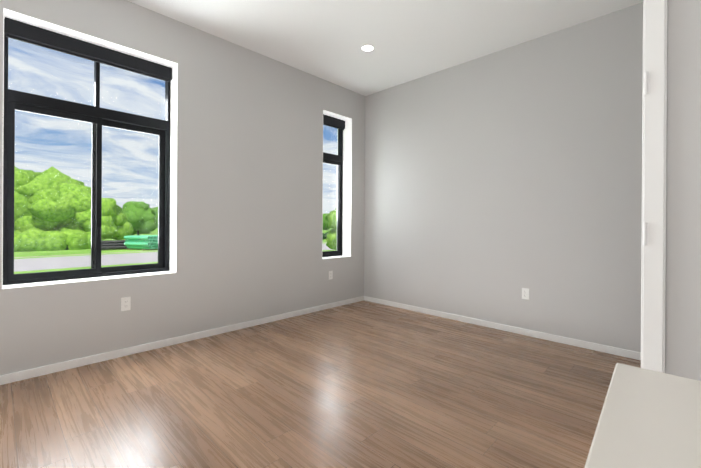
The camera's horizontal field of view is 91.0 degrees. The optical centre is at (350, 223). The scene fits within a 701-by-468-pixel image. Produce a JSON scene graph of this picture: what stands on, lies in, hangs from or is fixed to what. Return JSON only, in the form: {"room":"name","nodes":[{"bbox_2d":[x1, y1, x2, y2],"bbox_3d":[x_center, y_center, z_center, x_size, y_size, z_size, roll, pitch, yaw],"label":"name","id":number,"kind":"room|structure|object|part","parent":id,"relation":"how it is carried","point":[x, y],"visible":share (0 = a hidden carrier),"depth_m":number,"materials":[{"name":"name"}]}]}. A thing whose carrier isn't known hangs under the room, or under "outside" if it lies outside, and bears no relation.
{"room":"empty living room","nodes":[
{"label":"empty living room","id":0,"kind":"room"},
{"bbox_2d":[0,0,364,375],"bbox_3d":[-2.318,-0.389,2.770,0.300,3.050,7.540,0,0,44],"label":"wall","id":1,"kind":"structure","parent":0,"point":[249,175],"depth_m":3.53,"materials":[{"name":"paint"}]},
{"bbox_2d":[2,8,177,288],"bbox_3d":[-2.150,-0.523,2.941,0.298,1.980,1.160,0,0,44],"label":"window","id":2,"kind":"structure","parent":1,"relation":"in","point":[169,123],"depth_m":2.96,"materials":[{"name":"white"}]},
{"bbox_3d":[-2.197,-0.238,2.986,0.093,1.341,1.104,0,0,44],"label":"big window sash","id":3,"kind":"part","parent":2,"relation":"part of","materials":[{"name":"black metal"}]},
{"bbox_2d":[4,17,171,81],"bbox_3d":[-2.144,-1.449,2.941,0.049,0.116,1.146,0,0,44],"label":"window blind","id":4,"kind":"object","parent":2,"relation":"attached to","point":[37,34],"visible":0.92,"depth_m":2.84,"materials":[{"name":"black fabric"}]},
{"bbox_2d":[121,297,130,310],"bbox_3d":[-1.928,0.694,2.955,0.009,0.115,0.070,0,0,44],"label":"electrical outlet","id":5,"kind":"object","parent":1,"relation":"attached to","point":[125,303],"visible":1,"depth_m":2.95,"materials":[{"name":"white plastic"}]},
{"bbox_2d":[0,296,363,384],"bbox_3d":[-2.216,1.104,2.661,0.012,0.065,6.940,0,0,44],"label":"baseboard","id":6,"kind":"structure","parent":1,"relation":"attached to","point":[41,371],"depth_m":3.09,"materials":[{"name":"white wood"}]},
{"bbox_2d":[329,271,332,279],"bbox_3d":[-0.268,0.703,4.657,0.009,0.115,0.070,0,0,44],"label":"electrical outlet","id":7,"kind":"object","parent":1,"relation":"attached to","point":[330,274],"visible":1,"depth_m":4.65,"materials":[{"name":"white plastic"}]},
{"bbox_2d":[322,110,351,258],"bbox_3d":[-0.285,-0.512,4.852,0.298,1.980,0.549,0,0,44],"label":"window","id":8,"kind":"structure","parent":1,"relation":"in","point":[343,156],"depth_m":5.01,"materials":[{"name":"white"}]},
{"bbox_3d":[-0.325,-0.227,4.890,0.042,1.341,0.493,0,0,44],"label":"small window sash","id":9,"kind":"part","parent":8,"relation":"part of","materials":[{"name":"black metal"}]},
{"bbox_3d":[-0.330,-0.524,4.897,0.024,1.856,0.501,0,0,44],"label":"glass","id":10,"kind":"part","parent":8,"relation":"part of","materials":[{"name":"clear glass"}]},
{"bbox_3d":[-0.333,-0.512,4.900,0.085,1.972,0.541,0,0,44],"label":"frame","id":11,"kind":"part","parent":8,"relation":"part of","materials":[{"name":"black"}]},
{"bbox_2d":[323,114,344,129],"bbox_3d":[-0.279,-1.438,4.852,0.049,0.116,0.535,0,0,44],"label":"window blind","id":12,"kind":"object","parent":8,"relation":"attached to","point":[333,121],"visible":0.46,"depth_m":4.86,"materials":[{"name":"black fabric"}]},
{"bbox_2d":[0,300,640,467],"bbox_3d":[-0.432,1.224,0.919,5.600,0.150,7.540,0,0,44],"label":"floor","id":13,"kind":"structure","parent":0,"point":[363,384],"depth_m":2.22,"materials":[{"name":"brown wood"}]},
{"bbox_2d":[584,363,700,467],"bbox_3d":[0.008,0.691,-0.411,0.670,0.922,2.050,0,0,42],"label":"countertop","id":14,"kind":"structure","parent":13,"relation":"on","point":[649,418],"depth_m":0.40,"materials":[{"name":"white stone"}]},
{"bbox_2d":[127,0,642,95],"bbox_3d":[-0.412,-1.991,0.918,5.600,0.180,7.540,0,0,44],"label":"ceiling","id":15,"kind":"structure","parent":0,"point":[408,40],"depth_m":3.35,"materials":[{"name":"white paint"}]},
{"bbox_2d":[360,44,374,51],"bbox_3d":[0.186,-1.895,3.730,0.156,0.007,0.156,0,0,44],"label":"recessed light","id":16,"kind":"object","parent":15,"relation":"in","point":[367,45],"depth_m":3.73,"materials":[{"name":"white"}]},
{"bbox_3d":[0.186,-1.896,3.730,0.120,0.002,0.120,0,0,44],"label":"recessed ceiling light lens","id":17,"kind":"part","parent":16,"relation":"part of","materials":[{"name":"white plastic"}]},
{"bbox_2d":[364,2,642,351],"bbox_3d":[2.214,-0.361,3.405,5.300,3.050,0.300,0,0,44],"label":"wall","id":18,"kind":"structure","parent":0,"point":[496,182],"depth_m":3.60,"materials":[{"name":"paint"}]},
{"bbox_2d":[364,296,640,359],"bbox_3d":[1.992,1.131,3.394,4.988,0.065,0.012,0,0,44],"label":"baseboard","id":19,"kind":"structure","parent":18,"relation":"attached to","point":[587,345],"depth_m":3.59,"materials":[{"name":"white wood"}]},
{"bbox_2d":[522,288,528,299],"bbox_3d":[1.815,0.732,3.572,0.070,0.115,0.009,0,0,44],"label":"electrical outlet","id":20,"kind":"object","parent":18,"relation":"attached to","point":[525,293],"visible":1,"depth_m":3.57,"materials":[{"name":"white plastic"}]},
{"bbox_2d":[665,0,700,380],"bbox_3d":[1.888,-0.362,0.886,1.648,3.050,0.120,0,0,44],"label":"wall","id":21,"kind":"structure","parent":0,"point":[683,267],"depth_m":1.36,"materials":[{"name":"paint"}]},
{"bbox_2d":[641,71,649,263],"bbox_3d":[1.522,0.140,1.704,0.102,2.018,0.850,0,0,43],"label":"hinges","id":22,"kind":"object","parent":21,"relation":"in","point":[642,110],"depth_m":1.42,"materials":[{"name":"white metal"}]},
{"bbox_3d":[1.215,0.079,1.418,0.018,1.404,0.012,0,0,44],"label":"door hinges","id":23,"kind":"part","parent":22,"relation":"part of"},
{"bbox_2d":[641,0,666,372],"bbox_3d":[1.244,0.089,1.413,0.074,2.140,0.022,0,0,44],"label":"door frame","id":24,"kind":"structure","parent":21,"relation":"attached to","point":[654,137],"depth_m":1.40,"materials":[{"name":"white wood"}]},
{"label":"outside","id":25,"kind":"structure","parent":0,"visible":0},
{"bbox_2d":[14,228,336,273],"bbox_3d":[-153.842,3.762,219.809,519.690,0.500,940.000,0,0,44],"label":"ground","id":26,"kind":"structure","parent":25,"point":[50,253],"depth_m":49.05,"materials":[{"name":"green plant"}]},
{"bbox_2d":[14,242,332,271],"bbox_3d":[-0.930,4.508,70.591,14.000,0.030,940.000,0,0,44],"label":"road","id":27,"kind":"structure","parent":26,"relation":"on","point":[20,263],"depth_m":39.13,"materials":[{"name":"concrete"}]},
{"bbox_2d":[66,232,327,249],"bbox_3d":[-29.602,-1.502,53.455,34.774,13.755,106.887,0,0,44],"label":"hedge","id":28,"kind":"object","parent":26,"relation":"on","point":[324,236],"depth_m":94.01,"materials":[{"name":"green plant"}]},
{"bbox_3d":[-35.456,4.230,56.620,6.382,0.160,9.115,0,0,44],"label":"pipe","id":29,"kind":"object","parent":26,"relation":"on","visible":0},
{"bbox_2d":[101,240,127,249],"bbox_3d":[-38.363,3.485,55.992,5.413,1.367,2.015,0,0,-34],"label":"pipes","id":30,"kind":"object","parent":29,"relation":"on","point":[105,244],"depth_m":55.37,"materials":[{"name":"black"}]},
{"bbox_2d":[124,235,157,248],"bbox_3d":[-33.789,3.109,57.205,5.233,2.094,4.385,0,0,18],"label":"pipes","id":31,"kind":"object","parent":29,"relation":"on","point":[142,240],"depth_m":55.37,"materials":[{"name":"green plastic"}]},
{"bbox_3d":[-5.623,-0.615,135.505,132.645,10.173,349.385,0,0,44],"label":"trunks","id":32,"kind":"object","parent":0,"visible":0},
{"bbox_2d":[14,166,336,251],"bbox_3d":[-38.986,-3.093,52.875,71.750,17.419,54.530,0,0,44],"label":"trees","id":33,"kind":"object","parent":32,"relation":"attached to","point":[69,234],"depth_m":54.56,"materials":[{"name":"green plant"}]},
{"bbox_2d":[121,201,330,234],"bbox_3d":[-10.706,-1.525,141.465,126.838,15.057,357.630,0,0,44],"label":"trees","id":34,"kind":"object","parent":32,"relation":"attached to","point":[144,209],"depth_m":81.86,"materials":[{"name":"green plant"}]}
]}

